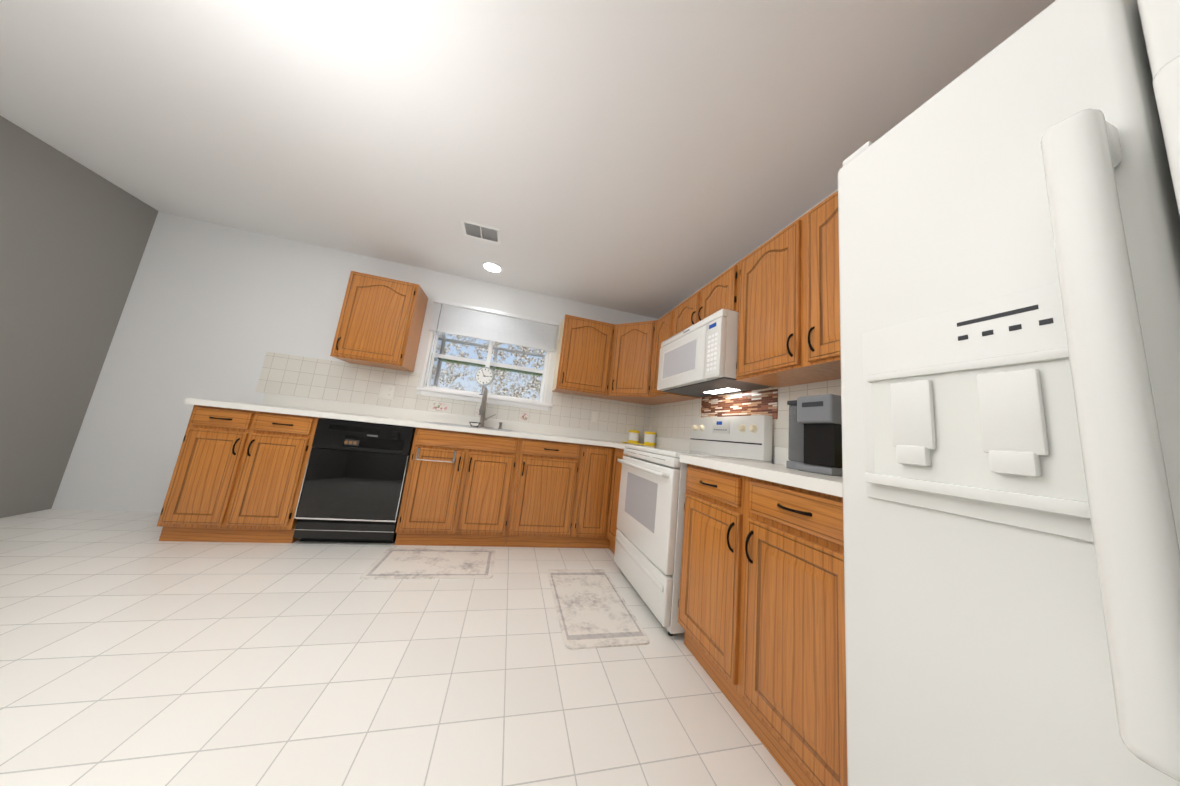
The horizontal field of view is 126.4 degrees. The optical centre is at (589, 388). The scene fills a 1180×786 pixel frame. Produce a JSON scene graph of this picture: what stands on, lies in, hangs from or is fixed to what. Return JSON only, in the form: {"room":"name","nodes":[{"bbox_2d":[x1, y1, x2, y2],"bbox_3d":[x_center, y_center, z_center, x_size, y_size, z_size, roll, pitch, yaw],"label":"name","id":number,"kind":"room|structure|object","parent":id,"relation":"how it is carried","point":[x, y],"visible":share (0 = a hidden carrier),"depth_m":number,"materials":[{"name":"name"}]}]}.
{"room":"kitchen","nodes":[
{"label":"kitchen","id":0,"kind":"room"},
{"bbox_2d":[0,116,157,517],"bbox_3d":[-3.331,-0.592,0.188,0.160,2.440,4.500,8,-9,-14],"label":"wall","id":1,"kind":"structure","parent":0,"point":[74,236],"depth_m":2.07,"materials":[{"name":"grey paint"}]},
{"bbox_2d":[51,211,657,512],"bbox_3d":[-1.578,0.024,2.993,5.020,2.440,0.166,8,-9,-14],"label":"wall","id":2,"kind":"structure","parent":0,"point":[214,311],"depth_m":2.60,"materials":[{"name":"white paint"}]},
{"bbox_2d":[330,271,427,371],"bbox_3d":[-1.888,-0.595,2.719,0.540,0.764,0.356,8,-9,-14],"label":"upper cabinet","id":3,"kind":"object","parent":2,"relation":"attached to","point":[381,321],"visible":1,"depth_m":2.59,"materials":[{"name":"brown wood"}]},
{"bbox_2d":[378,384,394,399],"bbox_3d":[-1.915,0.030,2.810,0.122,0.130,0.014,8,-9,-14],"label":"electrical outlet plate","id":4,"kind":"object","parent":2,"relation":"attached to","point":[386,392],"visible":1,"depth_m":2.81,"materials":[{"name":"white plastic"}]},
{"bbox_2d":[427,400,452,412],"bbox_3d":[-1.466,0.178,2.916,0.212,0.100,0.001,8,-9,-14],"label":"wall tile","id":5,"kind":"object","parent":2,"relation":"attached to","point":[437,406],"depth_m":2.92,"materials":[{"name":"white tile"}]},
{"bbox_2d":[474,406,486,416],"bbox_3d":[-1.102,0.232,3.004,0.104,0.100,0.001,8,-9,-14],"label":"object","id":6,"kind":"structure","parent":2,"relation":"attached to","point":[477,409],"depth_m":3.00,"materials":[{"name":"white tile"}]},
{"bbox_2d":[417,331,552,410],"bbox_3d":[-1.054,-0.283,3.340,1.316,0.940,0.552,8,-9,-14],"label":"garden window","id":7,"kind":"structure","parent":2,"relation":"in","point":[431,388],"depth_m":3.17,"materials":[{"name":"white"}]},
{"bbox_2d":[475,367,494,394],"bbox_3d":[-1.083,-0.079,3.049,0.194,0.292,0.042,5,-9,7],"label":"clock","id":8,"kind":"object","parent":7,"relation":"on","point":[484,376],"visible":1,"depth_m":3.04,"materials":[{"name":"white"}]},
{"bbox_2d":[426,299,557,384],"bbox_3d":[-1.006,-0.377,3.079,1.260,0.887,0.052,8,-9,-14],"label":"mini blind","id":9,"kind":"object","parent":7,"relation":"attached to","point":[454,318],"visible":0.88,"depth_m":3.11,"materials":[{"name":"white plastic"}]},
{"bbox_2d":[518,412,529,421],"bbox_3d":[-0.686,0.293,3.106,0.104,0.100,0.001,8,-9,-14],"label":"wall tile","id":10,"kind":"object","parent":2,"relation":"attached to","point":[523,416],"depth_m":3.10,"materials":[{"name":"white tile"}]},
{"bbox_2d":[552,314,614,397],"bbox_3d":[-0.066,-0.327,3.162,0.538,0.764,0.356,8,-9,-14],"label":"upper cabinet","id":11,"kind":"object","parent":2,"relation":"attached to","point":[583,358],"visible":1,"depth_m":3.02,"materials":[{"name":"brown wood"}]},
{"bbox_2d":[591,411,597,421],"bbox_3d":[0.053,0.312,3.290,0.071,0.115,0.014,8,-9,-14],"label":"light switch","id":12,"kind":"object","parent":2,"relation":"attached to","point":[594,418],"visible":1,"depth_m":3.29,"materials":[{"name":"white plastic"}]},
{"bbox_2d":[0,509,794,785],"bbox_3d":[-1.129,0.976,0.572,5.020,0.050,4.820,8,-9,-14],"label":"floor","id":13,"kind":"structure","parent":0,"point":[134,651],"depth_m":1.10,"materials":[{"name":"tile"}]},
{"bbox_2d":[157,405,330,542],"bbox_3d":[-2.422,0.619,2.278,0.710,0.874,0.651,8,-9,-14],"label":"base cabinet","id":14,"kind":"object","parent":13,"relation":"on","point":[238,475],"visible":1,"depth_m":2.00,"materials":[{"name":"brown wood"}]},
{"bbox_2d":[293,418,415,542],"bbox_3d":[-1.767,0.716,2.419,0.625,0.868,0.632,8,-9,-14],"label":"dishwasher","id":15,"kind":"object","parent":13,"relation":"on","point":[353,484],"visible":0.98,"depth_m":2.15,"materials":[{"name":"black metal"}]},
{"bbox_2d":[360,548,495,579],"bbox_3d":[-1.033,1.173,2.015,0.745,0.008,0.440,8,-9,-14],"label":"area rug","id":16,"kind":"object","parent":13,"relation":"on","point":[406,563],"visible":0.9,"depth_m":1.97,"materials":[{"name":"beige fabric"}]},
{"bbox_2d":[395,427,520,546],"bbox_3d":[-1.079,0.816,2.602,0.800,0.874,0.657,8,-9,-14],"label":"base cabinet","id":17,"kind":"object","parent":13,"relation":"on","point":[458,488],"visible":1,"depth_m":2.32,"materials":[{"name":"brown wood"}]},
{"bbox_2d":[506,438,581,547],"bbox_3d":[-0.441,0.910,2.761,0.526,0.874,0.651,8,-9,-14],"label":"base cabinet","id":18,"kind":"object","parent":13,"relation":"on","point":[544,497],"visible":1,"depth_m":2.48,"materials":[{"name":"brown wood"}]},
{"bbox_2d":[569,444,627,553],"bbox_3d":[0.289,0.997,2.802,0.918,0.874,0.918,8,-9,-14],"label":"base cabinet","id":19,"kind":"object","parent":13,"relation":"on","point":[596,503],"visible":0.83,"depth_m":2.57,"materials":[{"name":"brown wood"}]},
{"bbox_2d":[184,388,611,446],"bbox_3d":[-0.980,0.255,2.689,3.612,0.552,0.660,8,-9,-14],"label":"countertop","id":20,"kind":"structure","parent":19,"relation":"on","point":[274,403],"depth_m":2.66,"materials":[{"name":"white laminate"}]},
{"bbox_2d":[421,421,515,451],"bbox_3d":[-1.042,0.410,2.651,0.720,0.224,0.510,8,-9,-14],"label":"sink","id":21,"kind":"object","parent":20,"relation":"in","point":[481,424],"depth_m":2.75,"materials":[{"name":"white"}]},
{"bbox_2d":[467,388,495,428],"bbox_3d":[-1.003,0.174,2.804,0.240,0.371,0.258,8,-9,-14],"label":"faucet","id":22,"kind":"object","parent":20,"relation":"on","point":[482,411],"depth_m":2.85,"materials":[{"name":"silver metal"}]},
{"bbox_2d":[497,422,502,429],"bbox_3d":[-0.873,0.359,2.907,0.040,0.066,0.066,8,-9,-14],"label":"soap dispenser","id":23,"kind":"object","parent":20,"relation":"on","point":[500,423],"depth_m":2.91,"materials":[{"name":"silver metal"}]},
{"bbox_2d":[628,430,639,443],"bbox_3d":[0.483,0.533,3.295,0.124,0.145,0.124,8,-9,-14],"label":"canister","id":24,"kind":"object","parent":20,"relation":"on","point":[633,436],"visible":0.92,"depth_m":3.25,"materials":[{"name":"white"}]},
{"bbox_2d":[644,431,655,445],"bbox_3d":[0.642,0.536,3.196,0.124,0.145,0.124,8,-9,-14],"label":"canister","id":25,"kind":"object","parent":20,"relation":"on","point":[649,438],"visible":0.98,"depth_m":3.15,"materials":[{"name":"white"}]},
{"bbox_2d":[612,432,675,448],"bbox_3d":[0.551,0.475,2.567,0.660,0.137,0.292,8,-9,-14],"label":"countertop","id":26,"kind":"structure","parent":19,"relation":"on","point":[617,438],"depth_m":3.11,"materials":[{"name":"white laminate"}]},
{"bbox_2d":[547,569,649,649],"bbox_3d":[-0.001,1.250,1.763,0.425,0.008,0.765,8,-9,-14],"label":"area rug","id":27,"kind":"object","parent":13,"relation":"on","point":[593,609],"visible":0.92,"depth_m":1.64,"materials":[{"name":"beige fabric"}]},
{"bbox_2d":[614,415,772,635],"bbox_3d":[0.602,0.747,1.992,0.710,1.195,0.764,8,-9,-14],"label":"stove","id":28,"kind":"object","parent":13,"relation":"on","point":[649,539],"visible":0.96,"depth_m":1.78,"materials":[{"name":"white metal"}]},
{"bbox_2d":[678,463,846,785],"bbox_3d":[0.848,0.816,1.185,0.651,0.874,0.857,8,-9,-14],"label":"base cabinet","id":29,"kind":"object","parent":13,"relation":"on","point":[761,613],"visible":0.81,"depth_m":0.98,"materials":[{"name":"brown wood"}]},
{"bbox_2d":[676,439,842,496],"bbox_3d":[0.906,0.317,1.256,0.638,0.137,0.887,8,-9,-14],"label":"countertop","id":30,"kind":"structure","parent":29,"relation":"on","point":[779,471],"depth_m":1.13,"materials":[{"name":"white laminate"}]},
{"bbox_2d":[786,394,841,476],"bbox_3d":[1.030,0.205,1.287,0.291,0.316,0.240,8,-9,-14],"label":"coffee maker","id":31,"kind":"object","parent":30,"relation":"on","point":[815,433],"visible":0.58,"depth_m":1.21,"materials":[{"name":"grey plastic"}]},
{"bbox_2d":[838,0,1179,785],"bbox_3d":[1.013,0.245,0.323,0.844,1.748,0.911,8,-9,-14],"label":"refrigerator","id":32,"kind":"object","parent":13,"relation":"on","point":[1008,218],"visible":1,"depth_m":0.45,"materials":[{"name":"white metal"}]},
{"bbox_2d":[0,0,1055,318],"bbox_3d":[-0.859,-1.472,0.941,5.020,0.050,4.820,8,-9,-14],"label":"ceiling","id":33,"kind":"structure","parent":0,"point":[654,158],"depth_m":1.46,"materials":[{"name":"white paint"}]},
{"bbox_2d":[460,219,500,244],"bbox_3d":[-0.857,-1.227,2.354,0.285,0.012,0.197,8,-9,-14],"label":"ceiling vent","id":34,"kind":"object","parent":33,"relation":"in","point":[480,232],"visible":1,"depth_m":2.35,"materials":[{"name":"white metal"}]},
{"bbox_2d":[482,262,502,272],"bbox_3d":[-0.939,-1.163,2.865,0.194,0.006,0.194,8,-9,-14],"label":"recessed light","id":35,"kind":"object","parent":33,"relation":"in","point":[492,267],"visible":1,"depth_m":2.86,"materials":[{"name":"white glass"}]},
{"bbox_2d":[649,189,840,463],"bbox_3d":[1.359,0.085,1.247,0.169,2.440,4.660,8,-9,-14],"label":"wall","id":36,"kind":"structure","parent":0,"point":[671,420],"depth_m":2.08,"materials":[{"name":"white paint"}]},
{"bbox_2d":[602,320,678,404],"bbox_3d":[0.533,-0.260,3.167,0.633,0.764,0.633,8,-9,-14],"label":"upper cabinet","id":37,"kind":"object","parent":36,"relation":"attached to","point":[631,371],"visible":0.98,"depth_m":2.97,"materials":[{"name":"brown wood"}]},
{"bbox_2d":[651,308,700,400],"bbox_3d":[0.786,-0.296,2.740,0.356,0.764,0.318,8,-9,-14],"label":"upper cabinet","id":38,"kind":"object","parent":36,"relation":"attached to","point":[664,328],"visible":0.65,"depth_m":2.73,"materials":[{"name":"brown wood"}]},
{"bbox_2d":[672,261,739,335],"bbox_3d":[0.948,-0.571,2.244,0.356,0.336,0.778,8,-9,-14],"label":"upper cabinet","id":39,"kind":"object","parent":36,"relation":"attached to","point":[718,293],"visible":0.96,"depth_m":2.08,"materials":[{"name":"brown wood"}]},
{"bbox_2d":[657,309,771,396],"bbox_3d":[0.873,-0.202,2.179,0.425,0.421,0.774,8,-9,-14],"label":"microwave","id":40,"kind":"object","parent":39,"relation":"attached to","point":[699,359],"visible":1,"depth_m":1.96,"materials":[{"name":"white plastic"}]},
{"bbox_2d":[736,191,840,387],"bbox_3d":[1.131,-0.457,1.422,0.356,0.764,0.863,8,-9,-14],"label":"upper cabinet","id":41,"kind":"object","parent":36,"relation":"attached to","point":[789,318],"visible":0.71,"depth_m":1.44,"materials":[{"name":"brown wood"}]},
{"label":"outside","id":42,"kind":"structure","parent":0,"visible":0},
{"bbox_2d":[437,334,545,399],"bbox_3d":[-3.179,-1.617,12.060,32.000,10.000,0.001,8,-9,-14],"label":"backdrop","id":43,"kind":"structure","parent":42,"point":[523,386],"depth_m":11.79,"materials":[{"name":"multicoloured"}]}
]}

